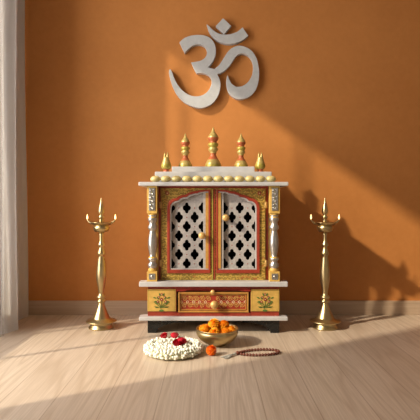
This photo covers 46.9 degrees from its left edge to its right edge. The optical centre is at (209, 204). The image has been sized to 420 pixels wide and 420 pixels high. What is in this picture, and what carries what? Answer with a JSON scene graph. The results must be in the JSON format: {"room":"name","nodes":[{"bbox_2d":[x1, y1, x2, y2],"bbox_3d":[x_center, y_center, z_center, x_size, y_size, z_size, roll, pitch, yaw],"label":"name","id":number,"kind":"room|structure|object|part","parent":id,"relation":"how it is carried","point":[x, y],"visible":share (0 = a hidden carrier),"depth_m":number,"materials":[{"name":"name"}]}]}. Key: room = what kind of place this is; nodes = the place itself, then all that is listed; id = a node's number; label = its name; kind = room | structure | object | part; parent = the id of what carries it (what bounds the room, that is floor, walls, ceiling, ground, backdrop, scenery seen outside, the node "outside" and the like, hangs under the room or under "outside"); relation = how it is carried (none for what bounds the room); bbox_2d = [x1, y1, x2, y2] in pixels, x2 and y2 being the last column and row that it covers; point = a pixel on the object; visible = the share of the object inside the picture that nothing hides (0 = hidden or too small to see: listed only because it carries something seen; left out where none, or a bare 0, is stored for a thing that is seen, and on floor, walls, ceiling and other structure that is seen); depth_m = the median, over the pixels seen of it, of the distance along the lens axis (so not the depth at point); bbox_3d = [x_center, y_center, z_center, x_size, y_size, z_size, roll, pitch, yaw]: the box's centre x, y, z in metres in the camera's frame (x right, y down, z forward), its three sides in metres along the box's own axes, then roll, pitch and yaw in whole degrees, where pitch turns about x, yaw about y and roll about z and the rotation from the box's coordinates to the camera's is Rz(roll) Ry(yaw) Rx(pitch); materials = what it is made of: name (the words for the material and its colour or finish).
{"room":"home prayer room","nodes":[
{"label":"home prayer room","id":0,"kind":"room"},
{"bbox_2d":[0,315,419,419],"bbox_3d":[0.900,0.570,-0.075,4.300,0.100,5.050,0,0,0],"label":"floor","id":1,"kind":"structure","parent":0,"point":[53,367],"depth_m":1.48,"materials":[{"name":"brown wood"}]},
{"bbox_2d":[86,197,116,330],"bbox_3d":[-0.460,0.243,2.050,0.129,0.555,0.129,0,0,0],"label":"oil lamp","id":2,"kind":"object","parent":1,"relation":"on","point":[101,320],"visible":1,"depth_m":2.03,"materials":[{"name":"gold metal"}]},
{"bbox_3d":[-0.460,0.264,2.050,0.042,0.300,0.042,0,0,0],"label":"stem","id":3,"kind":"part","parent":2,"relation":"part of","materials":[{"name":"gold metal"}]},
{"bbox_3d":[-0.460,0.094,2.050,0.095,0.043,0.095,0,0,0],"label":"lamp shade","id":4,"kind":"part","parent":2,"relation":"part of","materials":[{"name":"gold metal"}]},
{"bbox_2d":[143,332,203,359],"bbox_3d":[-0.129,0.492,1.707,0.212,0.056,0.214,0,0,0],"label":"flower garland","id":5,"kind":"object","parent":1,"relation":"on","point":[173,347],"visible":1,"depth_m":1.66},
{"bbox_3d":[-0.130,0.506,1.706,0.194,0.029,0.194,0,0,0],"label":"garland cord","id":6,"kind":"part","parent":5,"relation":"part of","materials":[{"name":"white plant"}]},
{"bbox_2d":[206,345,216,355],"bbox_3d":[0.005,0.503,1.675,0.040,0.036,0.039,0,0,0],"label":"marigold","id":7,"kind":"object","parent":1,"relation":"on","point":[211,350],"visible":1,"depth_m":1.67,"materials":[{"name":"orange plant"}]},
{"bbox_2d":[138,127,287,332],"bbox_3d":[0.014,0.090,2.110,0.604,0.860,0.347,0,0,0],"label":"shrine","id":8,"kind":"object","parent":1,"relation":"on","point":[213,241],"visible":1,"depth_m":1.99,"materials":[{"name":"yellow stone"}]},
{"bbox_3d":[-0.208,0.116,2.002,0.009,0.380,0.004,0,0,0],"label":"edge moulding","id":9,"kind":"part","parent":8,"relation":"part of","materials":[{"name":"paint"}]},
{"bbox_3d":[-0.197,0.387,1.970,0.116,0.090,0.006,0,0,0],"label":"panel","id":10,"kind":"part","parent":8,"relation":"part of","materials":[{"name":"yellow wood"}]},
{"bbox_3d":[-0.093,0.120,1.998,0.212,0.379,0.012,0,0,0],"label":"door","id":11,"kind":"part","parent":8,"relation":"part of","materials":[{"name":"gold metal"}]},
{"bbox_3d":[-0.087,0.108,1.994,0.178,0.343,0.017,0,0,0],"label":"arched frame","id":12,"kind":"part","parent":8,"relation":"part of","materials":[{"name":"paint"}]},
{"bbox_3d":[-0.033,0.125,1.974,0.028,0.028,0.032,0,0,0],"label":"knob","id":13,"kind":"part","parent":8,"relation":"part of","materials":[{"name":"gold metal"}]},
{"bbox_2d":[138,182,287,187],"bbox_3d":[0.014,-0.085,2.114,0.604,0.016,0.338,0,0,0],"label":"shelf","id":14,"kind":"object","parent":8,"relation":"attached to","point":[144,184],"depth_m":1.95,"materials":[{"name":"grey stone"}]},
{"bbox_3d":[0.014,-0.074,1.998,0.452,0.007,0.010,0,0,0],"label":"head rail","id":15,"kind":"part","parent":8,"relation":"part of","materials":[{"name":"paint"}]},
{"bbox_3d":[0.014,0.117,2.008,0.480,0.387,0.008,0,0,0],"label":"frame","id":16,"kind":"part","parent":8,"relation":"part of","materials":[{"name":"yellow metal"}]},
{"bbox_2d":[139,280,287,286],"bbox_3d":[0.014,0.320,2.116,0.600,0.020,0.333,0,0,0],"label":"shelf","id":17,"kind":"object","parent":8,"relation":"attached to","point":[143,283],"depth_m":1.95,"materials":[{"name":"grey stone"}]},
{"bbox_3d":[0.014,0.396,2.087,0.286,0.082,0.226,0,0,0],"label":"drawer","id":18,"kind":"part","parent":8,"relation":"part of","materials":[{"name":"paint"}]},
{"bbox_3d":[0.014,0.396,1.970,0.286,0.082,0.008,0,0,0],"label":"drawer frame","id":19,"kind":"part","parent":8,"relation":"part of","materials":[{"name":"red wood"}]},
{"bbox_2d":[139,314,287,320],"bbox_3d":[0.014,0.460,2.116,0.600,0.015,0.333,0,0,0],"label":"shelf","id":20,"kind":"object","parent":8,"relation":"attached to","point":[145,317],"depth_m":1.95,"materials":[{"name":"grey stone"}]},
{"bbox_3d":[0.017,0.403,1.955,0.033,0.033,0.037,0,0,0],"label":"knob","id":21,"kind":"part","parent":8,"relation":"part of","materials":[{"name":"gold metal"}]},
{"bbox_3d":[0.064,0.052,1.974,0.028,0.028,0.032,0,0,0],"label":"knob","id":22,"kind":"part","parent":8,"relation":"part of","materials":[{"name":"gold metal"}]},
{"bbox_3d":[0.115,0.108,1.994,0.178,0.343,0.017,0,0,0],"label":"arched frame","id":23,"kind":"part","parent":8,"relation":"part of","materials":[{"name":"paint"}]},
{"bbox_3d":[0.121,0.120,1.998,0.212,0.379,0.012,0,0,0],"label":"door","id":24,"kind":"part","parent":8,"relation":"part of","materials":[{"name":"gold metal"}]},
{"bbox_3d":[0.224,0.387,1.970,0.116,0.090,0.006,0,0,0],"label":"panel","id":25,"kind":"part","parent":8,"relation":"part of","materials":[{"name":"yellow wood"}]},
{"bbox_3d":[0.236,0.116,2.002,0.009,0.380,0.004,0,0,0],"label":"edge moulding","id":26,"kind":"part","parent":8,"relation":"part of","materials":[{"name":"paint"}]},
{"bbox_2d":[196,323,237,346],"bbox_3d":[0.027,0.488,1.800,0.158,0.063,0.158,0,0,0],"label":"brass bowl","id":27,"kind":"object","parent":1,"relation":"on","point":[215,339],"visible":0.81,"depth_m":1.74,"materials":[{"name":"gold metal"}]},
{"bbox_2d":[199,324,209,332],"bbox_3d":[-0.020,0.461,1.796,0.045,0.040,0.046,0,0,-40],"label":"marigold","id":28,"kind":"object","parent":27,"relation":"in","point":[204,328],"visible":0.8,"depth_m":1.78,"materials":[{"name":"orange plant"}]},
{"bbox_2d":[208,318,219,328],"bbox_3d":[0.015,0.444,1.808,0.045,0.041,0.046,0,0,-44],"label":"marigold","id":29,"kind":"object","parent":27,"relation":"in","point":[213,323],"visible":0.94,"depth_m":1.80,"materials":[{"name":"orange plant"}]},
{"bbox_2d":[209,328,219,332],"bbox_3d":[0.016,0.466,1.761,0.042,0.037,0.042,0,0,-11],"label":"marigold","id":30,"kind":"object","parent":27,"relation":"in","point":[213,330],"visible":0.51,"depth_m":1.75,"materials":[{"name":"orange plant"}]},
{"bbox_2d":[219,320,229,329],"bbox_3d":[0.051,0.450,1.811,0.045,0.040,0.044,0,0,20],"label":"marigold","id":31,"kind":"object","parent":27,"relation":"in","point":[223,323],"visible":0.89,"depth_m":1.80,"materials":[{"name":"orange plant"}]},
{"bbox_2d":[220,328,230,332],"bbox_3d":[0.057,0.466,1.764,0.042,0.037,0.042,0,0,7],"label":"marigold","id":32,"kind":"object","parent":27,"relation":"in","point":[225,330],"visible":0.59,"depth_m":1.76,"materials":[{"name":"orange plant"}]},
{"bbox_2d":[227,325,235,331],"bbox_3d":[0.077,0.465,1.800,0.040,0.035,0.040,0,0,8],"label":"marigold","id":33,"kind":"object","parent":27,"relation":"in","point":[231,328],"visible":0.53,"depth_m":1.79,"materials":[{"name":"orange plant"}]},
{"bbox_2d":[221,348,279,358],"bbox_3d":[0.139,0.513,1.685,0.218,0.014,0.073,0,0,-13],"label":"beads","id":34,"kind":"object","parent":1,"relation":"on","point":[254,349],"visible":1,"depth_m":1.67},
{"bbox_2d":[310,198,340,330],"bbox_3d":[0.487,0.243,2.050,0.129,0.555,0.129,0,0,0],"label":"oil lamp","id":35,"kind":"object","parent":1,"relation":"on","point":[324,320],"visible":1,"depth_m":2.03,"materials":[{"name":"gold metal"}]},
{"bbox_3d":[0.487,0.264,2.050,0.042,0.300,0.042,0,0,0],"label":"stem","id":36,"kind":"part","parent":35,"relation":"part of","materials":[{"name":"gold metal"}]},
{"bbox_3d":[0.487,0.094,2.050,0.095,0.043,0.095,0,0,0],"label":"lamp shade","id":37,"kind":"part","parent":35,"relation":"part of","materials":[{"name":"gold metal"}]},
{"bbox_2d":[25,0,419,300],"bbox_3d":[0.950,-0.730,2.375,4.200,2.500,0.150,0,0,0],"label":"wall","id":38,"kind":"structure","parent":0,"point":[333,111],"depth_m":2.30,"materials":[{"name":"orange paint"}]},
{"bbox_2d":[169,19,258,108],"bbox_3d":[0.019,-0.667,2.287,0.424,0.422,0.026,0,0,0],"label":"om symbol","id":39,"kind":"object","parent":38,"relation":"attached to","point":[246,91],"visible":1,"depth_m":2.27,"materials":[{"name":"silver metal"}]},
{"bbox_2d":[28,301,419,314],"bbox_3d":[0.950,0.487,2.293,3.900,0.066,0.013,0,0,0],"label":"baseboard","id":40,"kind":"structure","parent":38,"relation":"attached to","point":[34,307],"depth_m":2.29,"materials":[{"name":"brown wood"}]},
{"bbox_3d":[0.950,-2.040,-0.075,4.200,0.120,5.050,0,0,0],"label":"ceiling","id":41,"kind":"structure","parent":0,"visible":0},
{"bbox_2d":[0,0,27,334],"bbox_3d":[-0.855,-0.732,2.096,0.082,2.496,0.337,0,0,-11],"label":"curtain","id":42,"kind":"object","parent":41,"relation":"hanging from","point":[13,169],"visible":1,"depth_m":1.99,"materials":[{"name":"fabric"}]}
]}

